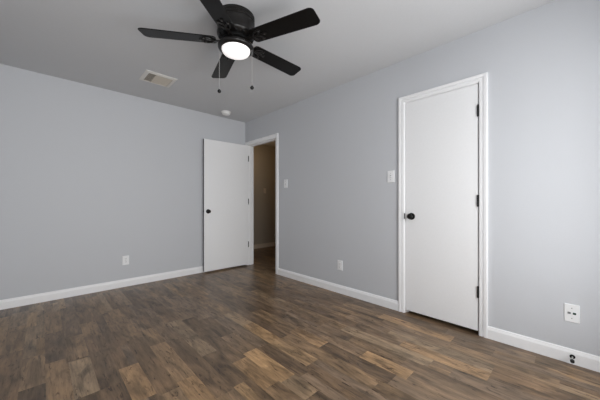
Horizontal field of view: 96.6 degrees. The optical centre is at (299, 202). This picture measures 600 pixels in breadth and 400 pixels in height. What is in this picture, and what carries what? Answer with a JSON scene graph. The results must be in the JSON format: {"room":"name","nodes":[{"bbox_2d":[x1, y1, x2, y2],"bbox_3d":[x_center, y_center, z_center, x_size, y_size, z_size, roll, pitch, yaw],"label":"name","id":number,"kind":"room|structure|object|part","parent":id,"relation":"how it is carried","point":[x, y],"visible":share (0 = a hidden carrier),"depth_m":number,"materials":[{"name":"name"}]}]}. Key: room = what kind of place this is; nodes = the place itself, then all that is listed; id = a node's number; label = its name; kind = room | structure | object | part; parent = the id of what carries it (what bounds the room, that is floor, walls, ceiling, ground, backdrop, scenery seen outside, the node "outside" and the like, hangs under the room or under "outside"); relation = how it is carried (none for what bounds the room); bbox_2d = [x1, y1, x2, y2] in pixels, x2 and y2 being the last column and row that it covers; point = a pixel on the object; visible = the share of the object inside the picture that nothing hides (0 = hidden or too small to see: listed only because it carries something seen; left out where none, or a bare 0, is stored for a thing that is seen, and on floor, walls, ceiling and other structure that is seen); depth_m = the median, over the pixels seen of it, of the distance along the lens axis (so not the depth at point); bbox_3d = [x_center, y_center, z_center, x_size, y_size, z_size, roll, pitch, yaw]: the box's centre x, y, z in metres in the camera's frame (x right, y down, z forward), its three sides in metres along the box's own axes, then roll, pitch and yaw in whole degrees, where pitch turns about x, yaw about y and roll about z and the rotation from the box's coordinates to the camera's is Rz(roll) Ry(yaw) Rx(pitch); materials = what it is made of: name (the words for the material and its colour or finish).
{"room":"empty bedroom","nodes":[
{"label":"empty bedroom","id":0,"kind":"room"},
{"bbox_2d":[0,64,244,299],"bbox_3d":[-2.086,-0.135,3.587,3.065,2.490,0.115,0,0,-44],"label":"wall","id":1,"kind":"structure","parent":0,"point":[92,177],"depth_m":3.16,"materials":[{"name":"grey paint"}]},
{"bbox_2d":[0,266,223,309],"bbox_3d":[-2.006,1.012,3.575,2.934,0.095,0.013,0,0,-44],"label":"baseboard","id":2,"kind":"structure","parent":1,"relation":"attached to","point":[65,293],"depth_m":3.14,"materials":[{"name":"white paint"}]},
{"bbox_2d":[122,255,128,264],"bbox_3d":[-2.206,0.728,3.386,0.073,0.115,0.008,0,0,-44],"label":"wall outlet","id":3,"kind":"object","parent":1,"relation":"attached to","point":[125,259],"visible":1,"depth_m":3.38,"materials":[{"name":"white plastic"}]},
{"bbox_2d":[254,144,275,244],"bbox_3d":[-1.103,-0.135,6.191,1.735,2.490,0.100,0,0,-44],"label":"wall","id":4,"kind":"structure","parent":0,"point":[264,155],"depth_m":6.37,"materials":[{"name":"beige paint"}]},
{"bbox_2d":[254,242,275,248],"bbox_3d":[-1.100,1.012,6.116,1.635,0.095,0.013,0,0,-44],"label":"baseboard","id":5,"kind":"structure","parent":4,"relation":"attached to","point":[263,245],"depth_m":6.35,"materials":[{"name":"wood"}]},
{"bbox_2d":[0,0,554,146],"bbox_3d":[-0.251,-1.430,3.016,4.915,0.100,5.855,0,0,-44],"label":"ceiling","id":6,"kind":"structure","parent":0,"point":[97,43],"depth_m":2.27,"materials":[{"name":"paint"}]},
{"bbox_2d":[139,70,177,87],"bbox_3d":[-1.583,-1.374,2.986,0.315,0.012,0.300,0,0,-44],"label":"ceiling vent","id":7,"kind":"object","parent":6,"relation":"in","point":[149,76],"visible":1,"depth_m":2.97,"materials":[{"name":"metal"}]},
{"bbox_2d":[221,110,230,115],"bbox_3d":[-1.122,-1.357,4.064,0.144,0.045,0.144,0,0,-44],"label":"smoke detector","id":8,"kind":"object","parent":6,"relation":"attached to","point":[224,112],"visible":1,"depth_m":4.02,"materials":[{"name":"plastic"}]},
{"bbox_2d":[138,0,319,92],"bbox_3d":[-0.453,-1.100,2.028,1.223,0.560,1.264,0,0,-44],"label":"ceiling fan","id":9,"kind":"object","parent":6,"relation":"hanging from","point":[237,32],"visible":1,"depth_m":1.89,"materials":[{"name":"black metal"}]},
{"bbox_3d":[-0.869,-1.198,1.922,0.513,0.006,0.138,0,9,-10],"label":"blade","id":10,"kind":"part","parent":9,"relation":"part of","materials":[{"name":"black wood"}]},
{"bbox_3d":[-0.531,-1.198,1.597,0.138,0.006,0.513,10,1,8],"label":"blade","id":11,"kind":"part","parent":9,"relation":"part of","materials":[{"name":"black wood"}]},
{"bbox_3d":[-0.664,-1.198,2.343,0.138,0.006,0.513,-11,5,-28],"label":"blade","id":12,"kind":"part","parent":9,"relation":"part of","materials":[{"name":"black wood"}]},
{"bbox_3d":[-0.476,-1.126,1.992,0.205,0.058,0.205,0,0,-44],"label":"lamp shade","id":13,"kind":"part","parent":9,"relation":"part of","materials":[{"name":"white glass"}]},
{"bbox_3d":[-0.200,-1.198,2.279,0.138,0.006,0.513,-13,-9,43],"label":"blade","id":14,"kind":"part","parent":9,"relation":"part of","materials":[{"name":"black wood"}]},
{"bbox_3d":[-0.118,-1.198,1.818,0.513,0.006,0.138,0,-10,26],"label":"blade","id":15,"kind":"part","parent":9,"relation":"part of","materials":[{"name":"black wood"}]},
{"bbox_2d":[0,246,599,399],"bbox_3d":[-0.222,1.105,3.054,4.820,0.090,5.740,0,0,-44],"label":"floor","id":16,"kind":"structure","parent":0,"point":[243,332],"depth_m":1.92,"materials":[{"name":"laminate"}]},
{"bbox_2d":[245,0,599,355],"bbox_3d":[0.228,-0.135,3.478,0.115,2.490,5.855,0,0,-44],"label":"wall","id":17,"kind":"structure","parent":0,"point":[337,146],"depth_m":2.04,"materials":[{"name":"grey paint"}]},
{"bbox_2d":[245,133,277,274],"bbox_3d":[-0.589,0.013,4.313,0.132,2.094,0.882,0,0,-44],"label":"door frame","id":18,"kind":"structure","parent":17,"relation":"attached to","point":[274,137],"depth_m":4.57,"materials":[{"name":"white paint"}]},
{"bbox_2d":[203,139,248,271],"bbox_3d":[-1.163,0.036,4.271,0.778,2.000,0.135,0,0,-42],"label":"door","id":19,"kind":"structure","parent":18,"relation":"attached to","point":[225,164],"depth_m":4.24,"materials":[{"name":"white paint"}]},
{"bbox_2d":[284,179,287,187],"bbox_3d":[-0.210,-0.275,3.836,0.018,0.119,0.073,0,0,-44],"label":"light switch","id":20,"kind":"object","parent":17,"relation":"attached to","point":[286,180],"visible":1,"depth_m":3.82,"materials":[{"name":"white plastic"}]},
{"bbox_2d":[278,268,397,310],"bbox_3d":[0.321,1.012,3.288,0.013,0.095,1.855,0,0,-44],"label":"baseboard","id":21,"kind":"structure","parent":17,"relation":"attached to","point":[368,297],"depth_m":3.09,"materials":[{"name":"white paint"}]},
{"bbox_2d":[337,260,342,270],"bbox_3d":[0.468,0.733,3.140,0.008,0.115,0.073,0,0,-44],"label":"wall outlet","id":22,"kind":"object","parent":17,"relation":"attached to","point":[339,262],"visible":1,"depth_m":3.14,"materials":[{"name":"white plastic"}]},
{"bbox_2d":[387,170,393,182],"bbox_3d":[0.906,-0.264,2.678,0.018,0.119,0.073,0,0,-44],"label":"light switch","id":23,"kind":"object","parent":17,"relation":"attached to","point":[390,174],"visible":1,"depth_m":2.68,"materials":[{"name":"white plastic"}]},
{"bbox_2d":[405,84,478,330],"bbox_3d":[1.218,0.035,2.353,0.091,1.987,0.604,0,0,-44],"label":"door","id":24,"kind":"structure","parent":17,"relation":"in","point":[442,130],"depth_m":2.33,"materials":[{"name":"white paint"}]},
{"bbox_2d":[398,72,487,337],"bbox_3d":[1.259,0.018,2.397,0.132,2.084,0.728,0,0,-44],"label":"door frame","id":25,"kind":"structure","parent":17,"relation":"attached to","point":[481,80],"depth_m":2.19,"materials":[{"name":"white paint"}]},
{"bbox_2d":[488,326,599,371],"bbox_3d":[1.803,1.012,1.752,0.013,0.095,0.954,0,0,-44],"label":"baseboard","id":26,"kind":"structure","parent":17,"relation":"attached to","point":[582,359],"depth_m":1.85,"materials":[{"name":"white paint"}]},
{"bbox_2d":[570,354,574,362],"bbox_3d":[1.761,1.010,1.730,0.078,0.027,0.027,0,0,-44],"label":"door stop","id":27,"kind":"object","parent":26,"relation":"attached to","point":[572,357],"visible":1,"depth_m":1.74,"materials":[{"name":"metal"}]},
{"bbox_2d":[564,303,579,323],"bbox_3d":[1.793,0.729,1.765,0.008,0.117,0.073,0,0,-44],"label":"data plate","id":28,"kind":"object","parent":17,"relation":"attached to","point":[571,312],"visible":1,"depth_m":1.76,"materials":[{"name":"white plastic"}]}
]}

